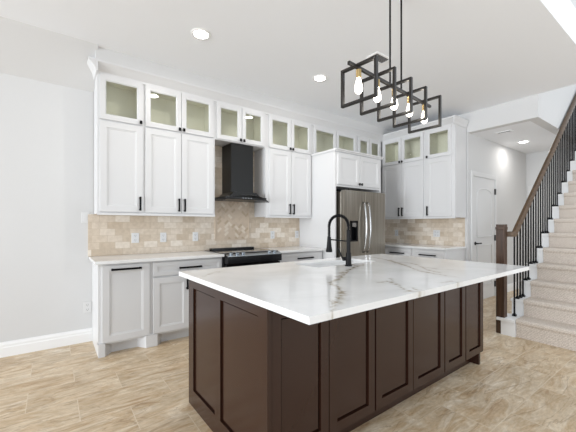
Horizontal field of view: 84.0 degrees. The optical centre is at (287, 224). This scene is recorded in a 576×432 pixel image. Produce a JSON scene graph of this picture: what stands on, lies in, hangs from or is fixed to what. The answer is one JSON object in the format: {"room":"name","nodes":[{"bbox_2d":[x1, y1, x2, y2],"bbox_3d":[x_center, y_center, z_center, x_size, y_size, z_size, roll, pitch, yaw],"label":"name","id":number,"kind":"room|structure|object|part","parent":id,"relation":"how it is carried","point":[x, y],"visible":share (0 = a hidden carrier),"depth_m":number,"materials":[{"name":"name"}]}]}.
{"room":"kitchen","nodes":[
{"label":"kitchen","id":0,"kind":"room"},
{"bbox_2d":[0,73,337,342],"bbox_3d":[-2.270,-0.445,3.458,10.450,3.400,0.140,0,0,-36],"label":"wall","id":1,"kind":"structure","parent":0,"point":[47,129],"depth_m":3.22,"materials":[{"name":"paint"}]},
{"bbox_2d":[0,328,91,357],"bbox_3d":[-4.276,1.185,1.880,5.348,0.140,0.018,0,0,-36],"label":"baseboard","id":2,"kind":"structure","parent":1,"relation":"attached to","point":[27,345],"depth_m":3.22,"materials":[{"name":"paint"}]},
{"bbox_2d":[0,16,97,91],"bbox_3d":[-4.150,-1.610,1.723,5.364,0.330,0.420,0,0,-36],"label":"soffit","id":3,"kind":"structure","parent":1,"relation":"attached to","point":[28,51],"depth_m":3.06,"materials":[{"name":"paint"}]},
{"bbox_2d":[81,212,88,222],"bbox_3d":[-2.177,-0.080,3.433,0.072,0.116,0.010,0,0,-36],"label":"light switch","id":4,"kind":"object","parent":1,"relation":"attached to","point":[84,215],"visible":1,"depth_m":3.42,"materials":[{"name":"plastic"}]},
{"bbox_2d":[83,301,90,312],"bbox_3d":[-2.162,0.885,3.446,0.072,0.116,0.008,0,0,-36],"label":"outlet","id":5,"kind":"object","parent":1,"relation":"attached to","point":[86,305],"visible":1,"depth_m":3.44,"materials":[{"name":"plastic"}]},
{"bbox_2d":[87,56,144,215],"bbox_3d":[-1.853,-0.876,3.428,0.515,1.547,0.378,0,0,-36],"label":"upper cabinet","id":6,"kind":"object","parent":1,"relation":"attached to","point":[118,89],"visible":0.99,"depth_m":3.36,"materials":[{"name":"paint"}]},
{"bbox_3d":[-1.756,-0.115,3.364,0.435,0.024,0.024,0,0,-36],"label":"light rail","id":7,"kind":"part","parent":6,"relation":"part of","materials":[{"name":"paint"}]},
{"bbox_3d":[-1.733,-1.593,3.332,0.435,0.115,0.080,0,0,-36],"label":"crown moulding","id":8,"kind":"part","parent":6,"relation":"part of","materials":[{"name":"paint"}]},
{"bbox_3d":[-1.745,-1.308,3.360,0.405,0.451,0.020,0,0,-36],"label":"glass door","id":9,"kind":"part","parent":6,"relation":"part of","materials":[{"name":"paint"}]},
{"bbox_3d":[-1.745,-0.601,3.360,0.405,0.927,0.020,0,0,-36],"label":"door","id":10,"kind":"part","parent":6,"relation":"part of","materials":[{"name":"paint"}]},
{"bbox_3d":[-1.589,-0.229,3.440,0.019,0.150,0.036,0,0,-36],"label":"handle","id":11,"kind":"part","parent":6,"relation":"part of","materials":[{"name":"black metal"}]},
{"bbox_2d":[143,71,216,216],"bbox_3d":[-1.312,-0.876,3.827,0.830,1.547,0.378,0,0,-36],"label":"upper cabinet","id":12,"kind":"object","parent":1,"relation":"attached to","point":[179,116],"visible":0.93,"depth_m":3.73,"materials":[{"name":"paint"}]},
{"bbox_3d":[-1.404,-1.308,3.611,0.390,0.451,0.020,0,0,-36],"label":"glass door","id":13,"kind":"part","parent":12,"relation":"part of","materials":[{"name":"paint"}]},
{"bbox_3d":[-1.404,-0.601,3.611,0.390,0.927,0.020,0,0,-36],"label":"door","id":14,"kind":"part","parent":12,"relation":"part of","materials":[{"name":"paint"}]},
{"bbox_3d":[-1.247,-0.115,3.739,0.830,0.024,0.024,0,0,-36],"label":"light rail","id":15,"kind":"part","parent":12,"relation":"part of","materials":[{"name":"paint"}]},
{"bbox_3d":[-1.224,-1.593,3.707,0.830,0.115,0.080,0,0,-36],"label":"crown moulding","id":16,"kind":"part","parent":12,"relation":"part of","materials":[{"name":"paint"}]},
{"bbox_3d":[-1.085,-1.308,3.847,0.392,0.451,0.020,0,0,-36],"label":"glass door","id":17,"kind":"part","parent":12,"relation":"part of","materials":[{"name":"paint"}]},
{"bbox_3d":[-1.085,-0.601,3.847,0.392,0.927,0.020,0,0,-36],"label":"door","id":18,"kind":"part","parent":12,"relation":"part of","materials":[{"name":"paint"}]},
{"bbox_2d":[88,146,298,256],"bbox_3d":[-0.987,-0.367,4.309,2.905,1.415,0.011,0,0,-36],"label":"backsplash","id":19,"kind":"structure","parent":1,"relation":"attached to","point":[108,235],"depth_m":4.00,"materials":[{"name":"tile"}]},
{"bbox_2d":[131,233,138,242],"bbox_3d":[-1.776,0.150,3.716,0.080,0.116,0.008,0,0,-36],"label":"outlet","id":20,"kind":"object","parent":19,"relation":"attached to","point":[134,236],"visible":1,"depth_m":3.71,"materials":[{"name":"plastic"}]},
{"bbox_2d":[160,233,165,241],"bbox_3d":[-1.522,0.150,3.903,0.072,0.116,0.008,0,0,-36],"label":"outlet","id":21,"kind":"object","parent":19,"relation":"attached to","point":[162,235],"visible":1,"depth_m":3.90,"materials":[{"name":"plastic"}]},
{"bbox_2d":[193,232,197,240],"bbox_3d":[-1.200,0.150,4.141,0.072,0.116,0.008,0,0,-36],"label":"outlet","id":22,"kind":"object","parent":19,"relation":"attached to","point":[195,234],"visible":1,"depth_m":4.14,"materials":[{"name":"plastic"}]},
{"bbox_2d":[270,231,274,238],"bbox_3d":[-0.235,0.150,4.853,0.072,0.116,0.008,0,0,-36],"label":"outlet","id":23,"kind":"object","parent":19,"relation":"attached to","point":[272,233],"visible":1,"depth_m":4.85,"materials":[{"name":"plastic"}]},
{"bbox_2d":[215,194,248,240],"bbox_3d":[-0.772,-0.105,4.456,0.527,0.632,0.009,0,0,-36],"label":"backsplash","id":24,"kind":"structure","parent":1,"relation":"attached to","point":[231,218],"depth_m":4.45,"materials":[{"name":"tile"}]},
{"bbox_2d":[215,91,267,151],"bbox_3d":[-0.678,-1.360,4.294,0.745,0.580,0.378,0,0,-36],"label":"upper cabinet","id":25,"kind":"object","parent":1,"relation":"attached to","point":[238,120],"visible":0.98,"depth_m":4.26,"materials":[{"name":"paint"}]},
{"bbox_3d":[-0.750,-1.308,4.093,0.346,0.451,0.020,0,0,-36],"label":"glass door","id":26,"kind":"part","parent":25,"relation":"part of","materials":[{"name":"paint"}]},
{"bbox_3d":[-0.590,-1.593,4.175,0.745,0.115,0.080,0,0,-36],"label":"crown moulding","id":27,"kind":"part","parent":25,"relation":"part of","materials":[{"name":"paint"}]},
{"bbox_3d":[-0.466,-1.308,4.303,0.346,0.451,0.020,0,0,-36],"label":"glass door","id":28,"kind":"part","parent":25,"relation":"part of","materials":[{"name":"paint"}]},
{"bbox_2d":[215,143,268,202],"bbox_3d":[-0.622,-0.685,4.265,0.690,0.764,0.490,0,0,-36],"label":"range hood","id":29,"kind":"object","parent":1,"relation":"attached to","point":[237,159],"visible":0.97,"depth_m":4.23,"materials":[{"name":"black metal"}]},
{"bbox_2d":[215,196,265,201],"bbox_3d":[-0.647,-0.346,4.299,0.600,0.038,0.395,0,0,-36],"label":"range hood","id":30,"kind":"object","parent":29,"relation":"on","point":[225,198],"depth_m":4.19,"materials":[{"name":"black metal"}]},
{"bbox_2d":[95,47,393,134],"bbox_3d":[-0.025,-1.713,4.791,4.955,0.124,0.378,0,0,-36],"label":"trim","id":31,"kind":"structure","parent":1,"relation":"attached to","point":[101,53],"depth_m":3.96,"materials":[{"name":"paint"}]},
{"bbox_2d":[254,104,314,217],"bbox_3d":[-0.042,-0.876,4.764,0.837,1.547,0.378,0,0,-36],"label":"upper cabinet","id":32,"kind":"object","parent":1,"relation":"attached to","point":[282,169],"visible":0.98,"depth_m":4.64,"materials":[{"name":"paint"}]},
{"bbox_3d":[-0.112,-1.308,4.564,0.377,0.451,0.020,0,0,-36],"label":"glass door","id":33,"kind":"part","parent":32,"relation":"part of","materials":[{"name":"paint"}]},
{"bbox_3d":[-0.112,-0.601,4.564,0.377,0.927,0.020,0,0,-36],"label":"door","id":34,"kind":"part","parent":32,"relation":"part of","materials":[{"name":"paint"}]},
{"bbox_3d":[0.023,-0.115,4.676,0.837,0.024,0.024,0,0,-36],"label":"light rail","id":35,"kind":"part","parent":32,"relation":"part of","materials":[{"name":"paint"}]},
{"bbox_3d":[0.047,-1.593,4.644,0.837,0.115,0.080,0,0,-36],"label":"crown moulding","id":36,"kind":"part","parent":32,"relation":"part of","materials":[{"name":"paint"}]},
{"bbox_3d":[0.197,-1.308,4.792,0.377,0.451,0.020,0,0,-36],"label":"glass door","id":37,"kind":"part","parent":32,"relation":"part of","materials":[{"name":"paint"}]},
{"bbox_3d":[0.197,-0.601,4.792,0.377,0.927,0.020,0,0,-36],"label":"door","id":38,"kind":"part","parent":32,"relation":"part of","materials":[{"name":"paint"}]},
{"bbox_2d":[311,117,359,156],"bbox_3d":[0.709,-1.360,5.317,1.028,0.580,0.378,0,0,-36],"label":"upper cabinet","id":39,"kind":"object","parent":1,"relation":"attached to","point":[325,134],"visible":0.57,"depth_m":5.33,"materials":[{"name":"paint"}]},
{"bbox_3d":[0.589,-1.308,5.081,0.485,0.451,0.020,0,0,-36],"label":"glass door","id":40,"kind":"part","parent":39,"relation":"part of","materials":[{"name":"paint"}]},
{"bbox_3d":[0.797,-1.593,5.197,1.028,0.115,0.080,0,0,-36],"label":"crown moulding","id":41,"kind":"part","parent":39,"relation":"part of","materials":[{"name":"paint"}]},
{"bbox_3d":[0.981,-1.308,5.370,0.472,0.451,0.020,0,0,-36],"label":"glass door","id":42,"kind":"part","parent":39,"relation":"part of","materials":[{"name":"paint"}]},
{"bbox_2d":[357,129,382,155],"bbox_3d":[1.396,-1.360,5.823,0.678,0.580,0.378,0,0,-36],"label":"upper cabinet","id":43,"kind":"object","parent":1,"relation":"attached to","point":[368,142],"visible":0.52,"depth_m":5.74,"materials":[{"name":"paint"}]},
{"bbox_3d":[1.335,-1.308,5.631,0.292,0.451,0.020,0,0,-36],"label":"glass door","id":44,"kind":"part","parent":43,"relation":"part of","materials":[{"name":"paint"}]},
{"bbox_3d":[1.484,-1.593,5.703,0.678,0.115,0.080,0,0,-36],"label":"crown moulding","id":45,"kind":"part","parent":43,"relation":"part of","materials":[{"name":"paint"}]},
{"bbox_3d":[1.577,-1.308,5.809,0.292,0.451,0.020,0,0,-36],"label":"glass door","id":46,"kind":"part","parent":43,"relation":"part of","materials":[{"name":"paint"}]},
{"bbox_2d":[0,0,575,130],"bbox_3d":[-1.336,-1.950,2.065,10.300,0.350,3.210,0,0,-36],"label":"ceiling","id":47,"kind":"structure","parent":0,"point":[476,55],"depth_m":3.08,"materials":[{"name":"paint"}]},
{"bbox_2d":[190,28,210,39],"bbox_3d":[-0.809,-1.771,2.971,0.188,0.008,0.188,0,0,-36],"label":"recessed light","id":48,"kind":"object","parent":47,"relation":"in","point":[198,33],"visible":1,"depth_m":2.95,"materials":[{"name":"plastic"}]},
{"bbox_2d":[312,74,327,81],"bbox_3d":[0.387,-1.771,3.861,0.188,0.008,0.188,0,0,-36],"label":"recessed light","id":49,"kind":"object","parent":47,"relation":"in","point":[318,78],"visible":1,"depth_m":3.85,"materials":[{"name":"paint"}]},
{"bbox_2d":[366,52,391,64],"bbox_3d":[0.972,-1.771,3.400,0.250,0.008,0.140,0,0,-36],"label":"ceiling vent","id":50,"kind":"object","parent":47,"relation":"in","point":[382,59],"visible":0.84,"depth_m":3.39,"materials":[{"name":"metal"}]},
{"bbox_2d":[341,0,441,133],"bbox_3d":[0.789,-1.278,2.339,1.112,0.993,0.273,0,0,-42],"label":"chandelier","id":51,"kind":"object","parent":47,"relation":"hanging from","point":[359,83],"visible":1,"depth_m":2.26,"materials":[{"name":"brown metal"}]},
{"bbox_2d":[356,69,360,77],"bbox_3d":[0.450,-0.965,2.039,0.034,0.054,0.033,0,0,-42],"label":"socket","id":52,"kind":"object","parent":51,"relation":"attached to","point":[358,71],"depth_m":2.02,"materials":[{"name":"gold metal"}]},
{"bbox_3d":[0.451,-0.888,2.039,0.052,0.103,0.052,0,0,-42],"label":"bulb","id":53,"kind":"part","parent":51,"relation":"part of","materials":[{"name":"beige glass"}]},
{"bbox_3d":[0.451,-0.906,2.039,0.023,0.248,0.273,0,0,-42],"label":"frame","id":54,"kind":"part","parent":51,"relation":"part of","materials":[{"name":"brown metal"}]},
{"bbox_3d":[0.609,-0.888,2.180,0.052,0.103,0.052,0,0,-42],"label":"bulb","id":55,"kind":"part","parent":51,"relation":"part of","materials":[{"name":"beige glass"}]},
{"bbox_3d":[0.609,-0.906,2.180,0.023,0.248,0.273,0,0,-42],"label":"frame","id":56,"kind":"part","parent":51,"relation":"part of","materials":[{"name":"brown metal"}]},
{"bbox_3d":[0.730,-1.383,2.288,0.013,0.743,0.012,0,0,-42],"label":"rod","id":57,"kind":"part","parent":51,"relation":"part of","materials":[{"name":"black metal"}]},
{"bbox_3d":[0.772,-0.888,2.325,0.052,0.103,0.052,0,0,-42],"label":"bulb","id":58,"kind":"part","parent":51,"relation":"part of","materials":[{"name":"beige glass"}]},
{"bbox_3d":[0.772,-0.906,2.325,0.023,0.248,0.273,0,0,-42],"label":"frame","id":59,"kind":"part","parent":51,"relation":"part of","materials":[{"name":"brown metal"}]},
{"bbox_3d":[0.847,-1.383,2.391,0.013,0.743,0.012,0,0,-42],"label":"rod","id":60,"kind":"part","parent":51,"relation":"part of","materials":[{"name":"black metal"}]},
{"bbox_3d":[0.938,-0.888,2.472,0.052,0.103,0.052,0,0,-42],"label":"bulb","id":61,"kind":"part","parent":51,"relation":"part of","materials":[{"name":"beige glass"}]},
{"bbox_3d":[0.938,-0.906,2.472,0.023,0.248,0.273,0,0,-42],"label":"frame","id":62,"kind":"part","parent":51,"relation":"part of","materials":[{"name":"brown metal"}]},
{"bbox_3d":[1.122,-0.888,2.635,0.052,0.103,0.052,0,0,-42],"label":"bulb","id":63,"kind":"part","parent":51,"relation":"part of","materials":[{"name":"beige glass"}]},
{"bbox_3d":[1.122,-0.906,2.635,0.023,0.248,0.273,0,0,-42],"label":"frame","id":64,"kind":"part","parent":51,"relation":"part of","materials":[{"name":"brown metal"}]},
{"bbox_2d":[0,289,575,431],"bbox_3d":[2.250,1.280,1.162,15.000,0.050,9.200,0,0,-36],"label":"floor","id":65,"kind":"structure","parent":0,"point":[518,384],"depth_m":2.37,"materials":[{"name":"stone"}]},
{"bbox_2d":[92,262,151,357],"bbox_3d":[-1.753,0.813,3.368,0.476,0.884,0.614,0,0,-36],"label":"base cabinet","id":66,"kind":"object","parent":65,"relation":"on","point":[121,293],"visible":1,"depth_m":3.16,"materials":[{"name":"paint"}]},
{"bbox_3d":[-1.595,0.757,3.160,0.425,0.735,0.020,0,0,-36],"label":"door","id":67,"kind":"part","parent":66,"relation":"part of","materials":[{"name":"paint"}]},
{"bbox_3d":[-1.582,0.429,3.135,0.270,0.019,0.036,0,0,-36],"label":"handle","id":68,"kind":"part","parent":66,"relation":"part of","materials":[{"name":"black metal"}]},
{"bbox_2d":[151,257,221,346],"bbox_3d":[-1.244,0.813,3.743,0.790,0.884,0.614,0,0,-36],"label":"base cabinet","id":69,"kind":"object","parent":65,"relation":"on","point":[169,290],"visible":0.52,"depth_m":3.42,"materials":[{"name":"paint"}]},
{"bbox_2d":[89,251,223,264],"bbox_3d":[-1.443,0.355,3.581,1.297,0.030,0.618,0,0,-36],"label":"countertop","id":70,"kind":"structure","parent":69,"relation":"on","point":[132,258],"depth_m":3.45,"materials":[{"name":"white stone"}]},
{"bbox_3d":[-1.244,0.838,3.419,0.375,0.575,0.020,0,0,-36],"label":"door","id":71,"kind":"part","parent":69,"relation":"part of","materials":[{"name":"paint"}]},
{"bbox_3d":[-1.089,0.462,3.533,0.760,0.143,0.020,0,0,-36],"label":"drawer","id":72,"kind":"part","parent":69,"relation":"part of","materials":[{"name":"paint"}]},
{"bbox_3d":[-1.068,0.461,3.514,0.250,0.019,0.036,0,0,-36],"label":"handle","id":73,"kind":"part","parent":69,"relation":"part of","materials":[{"name":"black metal"}]},
{"bbox_2d":[205,246,281,267],"bbox_3d":[-0.579,0.782,4.159,0.772,0.945,0.707,0,0,-36],"label":"range","id":74,"kind":"object","parent":65,"relation":"on","point":[233,256],"visible":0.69,"depth_m":3.95,"materials":[{"name":"black metal"}]},
{"bbox_2d":[205,248,277,253],"bbox_3d":[-0.615,0.347,4.208,0.772,0.026,0.585,0,0,-36],"label":"cooktop","id":75,"kind":"object","parent":74,"relation":"in","point":[216,250],"depth_m":4.19,"materials":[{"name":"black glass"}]},
{"bbox_3d":[-0.421,0.750,3.945,0.756,0.570,0.050,0,0,-36],"label":"oven door","id":76,"kind":"part","parent":74,"relation":"part of","materials":[{"name":"black glass"}]},
{"bbox_3d":[-0.414,0.397,3.935,0.764,0.117,0.095,0,0,-36],"label":"control panel","id":77,"kind":"part","parent":74,"relation":"part of","materials":[{"name":"black metal"}]},
{"bbox_3d":[-0.426,0.351,3.952,0.756,0.044,0.132,0,0,-36],"label":"control trim","id":78,"kind":"part","parent":74,"relation":"part of","materials":[{"name":"metal"}]},
{"bbox_2d":[279,251,321,262],"bbox_3d":[0.029,0.813,4.682,0.820,0.884,0.614,0,0,-36],"label":"base cabinet","id":79,"kind":"object","parent":65,"relation":"on","point":[309,255],"visible":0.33,"depth_m":4.46,"materials":[{"name":"paint"}]},
{"bbox_2d":[261,246,325,252],"bbox_3d":[0.037,0.355,4.673,0.821,0.030,0.618,0,0,-36],"label":"countertop","id":80,"kind":"structure","parent":79,"relation":"on","point":[291,249],"depth_m":4.60,"materials":[{"name":"white stone"}]},
{"bbox_2d":[189,280,482,431],"bbox_3d":[0.524,0.813,2.565,2.318,0.884,1.006,0,0,-37],"label":"kitchen island","id":81,"kind":"object","parent":65,"relation":"on","point":[253,368],"visible":0.68,"depth_m":1.86,"materials":[{"name":"brown paint"}]},
{"bbox_3d":[-0.387,0.813,1.873,0.030,0.884,1.006,0,0,-37],"label":"panel","id":82,"kind":"part","parent":81,"relation":"part of","materials":[{"name":"brown paint"}]},
{"bbox_3d":[0.062,0.757,1.599,0.373,0.745,0.026,0,0,-37],"label":"door","id":83,"kind":"part","parent":81,"relation":"part of","materials":[{"name":"brown paint"}]},
{"bbox_3d":[0.367,0.757,1.830,0.382,0.745,0.026,0,0,-37],"label":"door","id":84,"kind":"part","parent":81,"relation":"part of","materials":[{"name":"brown paint"}]},
{"bbox_2d":[179,254,528,324],"bbox_3d":[0.594,0.355,2.484,2.395,0.030,1.450,0,0,-37],"label":"island countertop","id":85,"kind":"structure","parent":81,"relation":"on","point":[296,290],"depth_m":1.96,"materials":[{"name":"white stone"}]},
{"bbox_2d":[310,262,360,267],"bbox_3d":[0.443,0.476,2.893,0.774,0.211,0.309,0,0,-37],"label":"sink","id":86,"kind":"object","parent":85,"relation":"in","point":[344,263],"visible":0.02,"depth_m":3.06,"materials":[{"name":"white ceramic"}]},
{"bbox_2d":[326,214,351,265],"bbox_3d":[0.417,0.123,2.699,0.250,0.434,0.098,0,0,41],"label":"faucet","id":87,"kind":"object","parent":85,"relation":"on","point":[347,258],"visible":1,"depth_m":2.65,"materials":[{"name":"black metal"}]},
{"bbox_3d":[0.456,0.242,2.642,0.096,0.108,0.035,0,0,-10],"label":"lever","id":88,"kind":"part","parent":87,"relation":"part of","materials":[{"name":"black metal"}]},
{"bbox_3d":[0.688,0.757,2.074,0.401,0.745,0.026,0,0,-37],"label":"door","id":89,"kind":"part","parent":81,"relation":"part of","materials":[{"name":"brown paint"}]},
{"bbox_3d":[1.020,0.757,2.326,0.422,0.745,0.026,0,0,-37],"label":"door","id":90,"kind":"part","parent":81,"relation":"part of","materials":[{"name":"brown paint"}]},
{"bbox_3d":[1.332,0.757,2.563,0.338,0.745,0.026,0,0,-37],"label":"door","id":91,"kind":"part","parent":81,"relation":"part of","materials":[{"name":"brown paint"}]},
{"bbox_3d":[1.609,0.757,2.773,0.333,0.745,0.026,0,0,-37],"label":"door","id":92,"kind":"part","parent":81,"relation":"part of","materials":[{"name":"brown paint"}]},
{"bbox_2d":[299,148,382,258],"bbox_3d":[0.850,0.086,5.125,1.050,2.338,0.854,0,0,-36],"label":"tall cabinet","id":93,"kind":"object","parent":65,"relation":"on","point":[333,169],"visible":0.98,"depth_m":4.74,"materials":[{"name":"paint"}]},
{"bbox_3d":[0.434,0.100,4.847,0.022,2.310,0.808,0,0,-36],"label":"panel","id":94,"kind":"part","parent":93,"relation":"part of","materials":[{"name":"paint"}]},
{"bbox_3d":[0.938,-1.064,5.005,1.050,0.038,0.545,0,0,-36],"label":"moulding","id":95,"kind":"part","parent":93,"relation":"part of","materials":[{"name":"paint"}]},
{"bbox_3d":[0.890,-0.805,4.669,0.455,0.450,0.020,0,0,-36],"label":"door","id":96,"kind":"part","parent":93,"relation":"part of","materials":[{"name":"paint"}]},
{"bbox_3d":[1.267,-0.805,4.947,0.469,0.450,0.020,0,0,-36],"label":"door","id":97,"kind":"part","parent":93,"relation":"part of","materials":[{"name":"paint"}]},
{"bbox_3d":[1.234,0.100,5.437,0.030,2.310,0.808,0,0,-36],"label":"panel","id":98,"kind":"part","parent":93,"relation":"part of","materials":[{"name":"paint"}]},
{"bbox_2d":[336,188,384,257],"bbox_3d":[0.939,0.370,4.992,0.885,1.770,0.878,0,0,-36],"label":"refrigerator","id":99,"kind":"object","parent":65,"relation":"on","point":[365,211],"visible":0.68,"depth_m":4.62,"materials":[{"name":"silver metal"}]},
{"bbox_3d":[0.940,0.013,4.591,0.412,1.005,0.075,0,0,-36],"label":"door","id":100,"kind":"part","parent":99,"relation":"part of","materials":[{"name":"silver metal"}]},
{"bbox_3d":[1.116,0.035,4.628,0.028,0.746,0.083,0,0,-36],"label":"handle","id":101,"kind":"part","parent":99,"relation":"part of","materials":[{"name":"silver metal"}]},
{"bbox_3d":[1.189,0.035,4.682,0.028,0.746,0.083,0,0,-36],"label":"handle","id":102,"kind":"part","parent":99,"relation":"part of","materials":[{"name":"silver metal"}]},
{"bbox_3d":[1.299,0.013,4.855,0.467,1.005,0.075,0,0,-36],"label":"door","id":103,"kind":"part","parent":99,"relation":"part of","materials":[{"name":"silver metal"}]},
{"bbox_2d":[385,246,412,255],"bbox_3d":[2.079,0.813,5.549,0.664,0.884,0.535,0,0,-36],"label":"base cabinet","id":104,"kind":"object","parent":65,"relation":"on","point":[388,250],"visible":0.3,"depth_m":5.34,"materials":[{"name":"paint"}]},
{"bbox_2d":[413,248,464,260],"bbox_3d":[2.398,0.813,5.116,0.664,0.884,0.540,0,0,-36],"label":"base cabinet","id":105,"kind":"object","parent":65,"relation":"on","point":[455,254],"visible":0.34,"depth_m":4.92,"materials":[{"name":"paint"}]},
{"bbox_2d":[385,242,466,249],"bbox_3d":[2.082,0.355,5.541,0.648,0.030,1.648,0,0,-36],"label":"countertop","id":106,"kind":"structure","parent":105,"relation":"on","point":[388,244],"depth_m":5.12,"materials":[{"name":"white stone"}]},
{"bbox_3d":[2.168,0.462,4.946,0.020,0.143,0.516,0,0,-36],"label":"drawer","id":107,"kind":"part","parent":105,"relation":"part of","materials":[{"name":"paint"}]},
{"bbox_2d":[495,95,575,350],"bbox_3d":[4.279,-0.759,4.304,3.717,4.027,1.289,0,0,-36],"label":"staircase","id":108,"kind":"structure","parent":65,"relation":"on","point":[544,308],"depth_m":3.90,"materials":[{"name":"carpet"}]},
{"bbox_3d":[2.487,0.624,3.723,0.096,1.262,0.096,0,0,-36],"label":"newel post","id":109,"kind":"part","parent":108,"relation":"part of","materials":[{"name":"brown wood"}]},
{"bbox_3d":[3.998,-1.318,4.749,3.566,2.908,0.074,0,0,-36],"label":"handrail","id":110,"kind":"part","parent":108,"relation":"part of","materials":[{"name":"brown wood"}]},
{"bbox_2d":[381,142,390,242],"bbox_3d":[2.367,-0.445,5.839,0.140,3.400,1.530,0,0,-36],"label":"wall","id":111,"kind":"structure","parent":0,"point":[381,142],"depth_m":6.39,"materials":[{"name":"paint"}]},
{"bbox_2d":[382,124,424,218],"bbox_3d":[2.118,-0.876,5.677,0.428,1.547,0.845,0,0,-36],"label":"upper cabinet","id":112,"kind":"object","parent":111,"relation":"attached to","point":[403,153],"visible":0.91,"depth_m":5.60,"materials":[{"name":"paint"}]},
{"bbox_3d":[1.871,-1.308,5.770,0.020,0.451,0.392,0,0,-36],"label":"glass door","id":113,"kind":"part","parent":112,"relation":"part of","materials":[{"name":"paint"}]},
{"bbox_3d":[1.871,-0.601,5.770,0.020,0.927,0.392,0,0,-36],"label":"door","id":114,"kind":"part","parent":112,"relation":"part of","materials":[{"name":"paint"}]},
{"bbox_3d":[1.978,-1.593,5.574,0.080,0.115,0.845,0,0,-36],"label":"crown moulding","id":115,"kind":"part","parent":112,"relation":"part of","materials":[{"name":"paint"}]},
{"bbox_3d":[2.010,-0.115,5.598,0.024,0.024,0.845,0,0,-36],"label":"light rail","id":116,"kind":"part","parent":112,"relation":"part of","materials":[{"name":"paint"}]},
{"bbox_3d":[2.113,-1.308,5.442,0.020,0.451,0.412,0,0,-36],"label":"glass door","id":117,"kind":"part","parent":112,"relation":"part of","materials":[{"name":"paint"}]},
{"bbox_3d":[2.113,-0.601,5.442,0.020,0.927,0.412,0,0,-36],"label":"door","id":118,"kind":"part","parent":112,"relation":"part of","materials":[{"name":"paint"}]},
{"bbox_2d":[385,218,464,245],"bbox_3d":[2.339,0.112,5.749,0.011,0.457,1.619,0,0,-36],"label":"backsplash","id":119,"kind":"structure","parent":111,"relation":"attached to","point":[452,230],"depth_m":5.61,"materials":[{"name":"tile"}]},
{"bbox_2d":[433,230,439,236],"bbox_3d":[2.538,0.145,5.463,0.008,0.116,0.116,0,0,-36],"label":"outlet","id":120,"kind":"object","parent":119,"relation":"attached to","point":[436,233],"visible":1,"depth_m":5.46,"materials":[{"name":"plastic"}]},
{"bbox_2d":[459,113,525,298],"bbox_3d":[3.893,-0.445,5.926,2.700,3.400,0.140,0,0,-36],"label":"wall","id":121,"kind":"structure","parent":0,"point":[483,155],"depth_m":5.90,"materials":[{"name":"paint"}]},
{"bbox_2d":[423,115,468,218],"bbox_3d":[2.524,-0.876,5.127,0.428,1.547,0.522,0,0,-36],"label":"upper cabinet","id":122,"kind":"object","parent":121,"relation":"attached to","point":[445,146],"visible":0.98,"depth_m":5.02,"materials":[{"name":"paint"}]},
{"bbox_3d":[2.373,-1.593,5.039,0.080,0.115,0.485,0,0,-36],"label":"crown moulding","id":123,"kind":"part","parent":122,"relation":"part of","materials":[{"name":"paint"}]},
{"bbox_3d":[2.387,-1.308,5.071,0.020,0.451,0.410,0,0,-36],"label":"glass door","id":124,"kind":"part","parent":122,"relation":"part of","materials":[{"name":"paint"}]},
{"bbox_3d":[2.387,-0.601,5.071,0.020,0.927,0.410,0,0,-36],"label":"door","id":125,"kind":"part","parent":122,"relation":"part of","materials":[{"name":"paint"}]},
{"bbox_3d":[2.405,-0.115,5.062,0.024,0.024,0.485,0,0,-36],"label":"light rail","id":126,"kind":"part","parent":122,"relation":"part of","materials":[{"name":"paint"}]},
{"bbox_2d":[471,170,496,298],"bbox_3d":[3.341,0.191,5.397,0.983,2.128,0.067,0,0,-36],"label":"door","id":127,"kind":"structure","parent":121,"relation":"in","point":[483,191],"depth_m":5.42,"materials":[{"name":"paint"}]},
{"bbox_3d":[3.327,-0.207,5.415,0.580,0.827,0.022,0,0,-36],"label":"panel moulding","id":128,"kind":"part","parent":127,"relation":"part of","materials":[{"name":"paint"}]},
{"bbox_3d":[3.327,0.677,5.415,0.576,0.698,0.022,0,0,-36],"label":"panel moulding","id":129,"kind":"part","parent":127,"relation":"part of","materials":[{"name":"paint"}]},
{"bbox_2d":[468,93,540,133],"bbox_3d":[3.167,-1.795,4.736,0.120,0.660,0.915,0,0,-36],"label":"trim","id":130,"kind":"structure","parent":121,"relation":"attached to","point":[526,109],"depth_m":4.64,"materials":[{"name":"paint"}]},
{"bbox_2d":[507,282,518,291],"bbox_3d":[4.322,1.185,6.145,1.490,0.140,0.018,0,0,-36],"label":"baseboard","id":131,"kind":"structure","parent":121,"relation":"attached to","point":[509,286],"depth_m":6.08,"materials":[{"name":"paint"}]},
{"bbox_2d":[473,121,568,153],"bbox_3d":[4.217,-1.525,5.588,2.580,0.120,0.790,0,0,-36],"label":"ceiling","id":132,"kind":"structure","parent":0,"point":[541,139],"depth_m":5.35,"materials":[{"name":"paint"}]},
{"bbox_2d":[495,130,512,133],"bbox_3d":[3.399,-1.461,5.028,0.100,0.008,0.220,0,0,-36],"label":"ceiling vent","id":133,"kind":"object","parent":132,"relation":"in","point":[507,130],"visible":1,"depth_m":5.04,"materials":[{"name":"metal"}]},
{"bbox_2d":[526,148,568,262],"bbox_3d":[5.233,-0.105,6.274,0.130,2.720,0.890,0,0,-36],"label":"wall","id":134,"kind":"structure","parent":0,"point":[534,162],"depth_m":6.48,"materials":[{"name":"paint"}]},
{"bbox_2d":[528,184,554,261],"bbox_3d":[5.164,0.225,6.242,0.018,2.060,0.800,0,0,-36],"label":"door","id":135,"kind":"structure","parent":134,"relation":"in","point":[531,186],"depth_m":6.41,"materials":[{"name":"paint"}]},
{"bbox_2d":[531,84,575,141],"bbox_3d":[5.293,-2.905,5.813,4.580,2.880,0.125,0,0,-36],"label":"wall","id":136,"kind":"structure","parent":0,"point":[555,104],"depth_m":4.81,"materials":[{"name":"paint"}]}
]}

